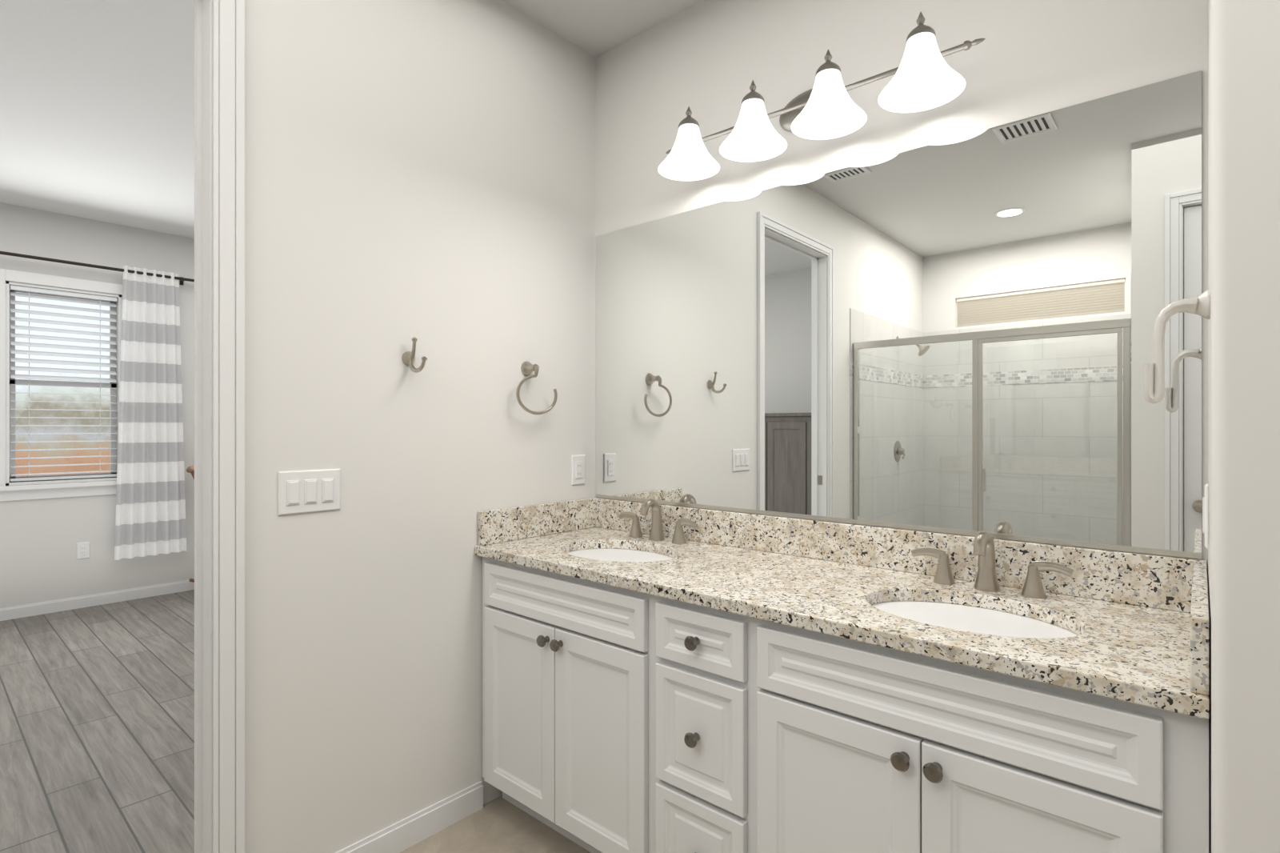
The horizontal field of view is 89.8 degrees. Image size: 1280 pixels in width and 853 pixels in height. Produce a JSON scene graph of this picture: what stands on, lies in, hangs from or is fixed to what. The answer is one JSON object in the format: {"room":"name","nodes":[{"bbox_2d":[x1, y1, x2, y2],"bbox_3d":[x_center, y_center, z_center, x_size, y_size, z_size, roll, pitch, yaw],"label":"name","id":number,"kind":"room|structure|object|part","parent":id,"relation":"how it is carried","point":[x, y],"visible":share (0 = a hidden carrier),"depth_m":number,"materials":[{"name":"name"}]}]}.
{"room":"bathroom","nodes":[
{"label":"bathroom","id":0,"kind":"room"},
{"bbox_2d":[0,202,194,607],"bbox_3d":[-4.147,-0.100,4.546,0.115,2.800,5.530,0,0,41],"label":"wall","id":1,"kind":"structure","parent":0,"point":[39,538],"depth_m":4.62,"materials":[{"name":"white paint"}]},
{"bbox_2d":[0,268,122,501],"bbox_3d":[-4.090,-0.278,4.577,0.160,1.555,0.810,0,0,41],"label":"bedroom window","id":2,"kind":"structure","parent":1,"relation":"in","point":[59,486],"depth_m":4.51,"materials":[{"name":"white"}]},
{"bbox_2d":[76,541,89,559],"bbox_3d":[-4.001,0.890,4.619,0.008,0.118,0.072,0,0,41],"label":"bedroom outlet","id":3,"kind":"object","parent":1,"relation":"attached to","point":[82,548],"visible":1,"depth_m":4.62,"materials":[{"name":"white plastic"}]},
{"bbox_2d":[0,251,194,559],"bbox_3d":[-4.326,-0.105,4.152,0.134,2.150,2.582,0,0,41],"label":"curtain","id":4,"kind":"object","parent":1,"relation":"attached to","point":[150,500],"visible":0.95,"depth_m":4.84,"materials":[{"name":"white fabric"}]},
{"bbox_3d":[-4.331,-1.145,4.157,0.118,0.060,2.582,0,0,41],"label":"rod","id":5,"kind":"part","parent":4,"relation":"part of","materials":[{"name":"brown metal"}]},
{"bbox_3d":[-3.680,-0.105,4.842,0.068,2.150,0.442,0,0,41],"label":"panel","id":6,"kind":"part","parent":4,"relation":"part of","materials":[{"name":"white fabric"}]},
{"bbox_2d":[0,579,194,620],"bbox_3d":[-2.561,1.258,3.163,4.095,0.083,5.300,0,0,41],"label":"baseboard","id":7,"kind":"structure","parent":1,"relation":"attached to","point":[95,599],"depth_m":4.65,"materials":[{"name":"white wood"}]},
{"bbox_2d":[0,589,591,852],"bbox_3d":[-1.339,1.330,1.897,7.830,0.060,5.830,0,0,41],"label":"floor","id":8,"kind":"structure","parent":0,"point":[97,702],"depth_m":2.64,"materials":[{"name":"grey wood"}]},
{"bbox_2d":[186,465,194,582],"bbox_3d":[-3.081,0.792,5.178,0.533,0.997,0.916,0,0,41],"label":"rocking chair","id":9,"kind":"object","parent":8,"relation":"on","point":[190,469],"visible":0.05,"depth_m":4.97,"materials":[{"name":"brown wood"}]},
{"bbox_2d":[475,497,1209,852],"bbox_3d":[0.324,0.778,1.773,1.864,1.045,0.598,0,0,41],"label":"vanity","id":10,"kind":"object","parent":8,"relation":"on","point":[657,678],"visible":1,"depth_m":1.49,"materials":[{"name":"white wood"}]},
{"bbox_2d":[475,497,1209,719],"bbox_3d":[0.331,0.362,1.782,1.864,0.148,0.576,0,0,41],"label":"countertop","id":11,"kind":"structure","parent":10,"relation":"on","point":[1141,622],"depth_m":1.56,"materials":[{"name":"stone"}]},
{"bbox_2d":[618,498,697,543],"bbox_3d":[0.042,0.330,2.275,0.362,0.149,0.112,0,0,41],"label":"faucet","id":12,"kind":"object","parent":11,"relation":"on","point":[656,536],"depth_m":2.28,"materials":[{"name":"silver metal"}]},
{"bbox_2d":[911,530,1073,598],"bbox_3d":[0.844,0.330,1.576,0.362,0.149,0.112,0,0,41],"label":"faucet","id":13,"kind":"object","parent":11,"relation":"on","point":[986,586],"depth_m":1.58,"materials":[{"name":"silver metal"}]},
{"bbox_2d":[596,494,1201,559],"bbox_3d":[0.519,0.280,1.996,1.846,0.012,0.008,0,0,41],"label":"channel","id":14,"kind":"object","parent":10,"relation":"attached to","point":[1027,538],"visible":1,"depth_m":1.74,"materials":[{"name":"silver metal"}]},
{"bbox_2d":[0,0,702,238],"bbox_3d":[-1.339,-1.540,1.897,7.830,0.080,5.830,0,0,41],"label":"ceiling","id":15,"kind":"structure","parent":0,"point":[97,97],"depth_m":2.89,"materials":[{"name":"white paint"}]},
{"bbox_2d":[244,0,595,852],"bbox_3d":[-1.111,-0.100,1.622,0.095,2.800,5.715,0,0,41],"label":"wall","id":16,"kind":"structure","parent":0,"point":[424,170],"depth_m":1.95,"materials":[{"name":"white paint"}]},
{"bbox_2d":[194,0,212,852],"bbox_3d":[-1.373,0.081,1.325,0.099,2.439,0.848,0,0,41],"label":"jamb","id":17,"kind":"object","parent":16,"relation":"attached to","point":[203,9],"depth_m":1.63,"materials":[{"name":"white wood"}]},
{"bbox_2d":[212,0,244,852],"bbox_3d":[-1.373,0.054,1.325,0.140,2.492,0.954,0,0,41],"label":"trim","id":18,"kind":"structure","parent":16,"relation":"attached to","point":[228,15],"depth_m":1.61,"materials":[{"name":"white wood"}]},
{"bbox_3d":[-1.373,0.054,1.325,0.140,2.492,0.954,0,0,41],"label":"casing","id":19,"kind":"part","parent":18,"relation":"part of","materials":[{"name":"white wood"}]},
{"bbox_2d":[277,468,340,515],"bbox_3d":[-0.908,0.179,1.773,0.011,0.118,0.165,0,0,41],"label":"light switch","id":20,"kind":"object","parent":16,"relation":"attached to","point":[308,490],"visible":1,"depth_m":1.77,"materials":[{"name":"white plastic"}]},
{"bbox_2d":[335,780,483,852],"bbox_3d":[0.089,1.256,0.339,3.400,0.088,1.969,0,0,41],"label":"baseboard","id":21,"kind":"structure","parent":16,"relation":"attached to","point":[401,835],"depth_m":2.02,"materials":[{"name":"white wood"}]},
{"bbox_2d":[402,336,427,372],"bbox_3d":[-0.682,-0.219,1.964,0.102,0.110,0.042,0,0,41],"label":"robe hook","id":22,"kind":"object","parent":16,"relation":"attached to","point":[408,358],"depth_m":1.97,"materials":[{"name":"silver metal"}]},
{"bbox_2d":[516,361,557,414],"bbox_3d":[-0.386,-0.140,2.329,0.067,0.196,0.188,0,0,41],"label":"towel ring","id":23,"kind":"object","parent":16,"relation":"attached to","point":[527,368],"visible":1,"depth_m":2.31,"materials":[{"name":"silver metal"}]},
{"bbox_2d":[571,454,584,484],"bbox_3d":[-0.242,0.171,2.539,0.008,0.118,0.072,0,0,41],"label":"outlet","id":24,"kind":"object","parent":16,"relation":"attached to","point":[578,461],"visible":1,"depth_m":2.53,"materials":[{"name":"white plastic"}]},
{"bbox_2d":[595,0,1207,582],"bbox_3d":[1.180,-0.100,1.502,3.515,2.800,0.115,0,0,41],"label":"wall","id":25,"kind":"structure","parent":0,"point":[1035,58],"depth_m":1.91,"materials":[{"name":"white paint"}]},
{"bbox_2d":[657,12,985,180],"bbox_3d":[0.450,-0.957,1.901,1.020,0.210,0.242,0,0,41],"label":"sconce","id":26,"kind":"object","parent":25,"relation":"attached to","point":[923,80],"visible":1,"depth_m":1.85,"materials":[{"name":"white glass"}]},
{"bbox_2d":[596,70,1201,552],"bbox_3d":[0.520,-0.246,1.997,1.846,1.048,0.006,0,0,41],"label":"vanity mirror","id":27,"kind":"object","parent":25,"relation":"attached to","point":[957,333],"visible":0.93,"depth_m":1.74,"materials":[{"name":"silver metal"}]},
{"bbox_2d":[1208,0,1279,852],"bbox_3d":[1.589,-0.100,0.638,1.532,2.800,0.650,0,0,41],"label":"wall","id":28,"kind":"structure","parent":0,"point":[1244,35],"depth_m":0.88,"materials":[{"name":"white paint"}]},
{"bbox_2d":[1143,289,1210,403],"bbox_3d":[0.892,-0.130,1.070,0.086,0.184,0.048,0,0,41],"label":"towel hook","id":29,"kind":"object","parent":28,"relation":"attached to","point":[1154,374],"visible":1,"depth_m":1.07,"materials":[{"name":"white metal"}]},
{"bbox_2d":[1202,483,1208,548],"bbox_3d":[1.090,0.171,1.239,0.008,0.118,0.072,0,0,41],"label":"outlet","id":30,"kind":"object","parent":28,"relation":"attached to","point":[1205,500],"visible":1,"depth_m":1.21,"materials":[{"name":"white plastic"}]},
{"label":"outside","id":31,"kind":"structure","parent":0,"visible":0},
{"bbox_2d":[15,292,110,476],"bbox_3d":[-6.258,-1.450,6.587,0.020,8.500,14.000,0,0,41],"label":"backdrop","id":32,"kind":"structure","parent":31,"point":[18,388],"depth_m":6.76,"materials":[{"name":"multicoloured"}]}
]}

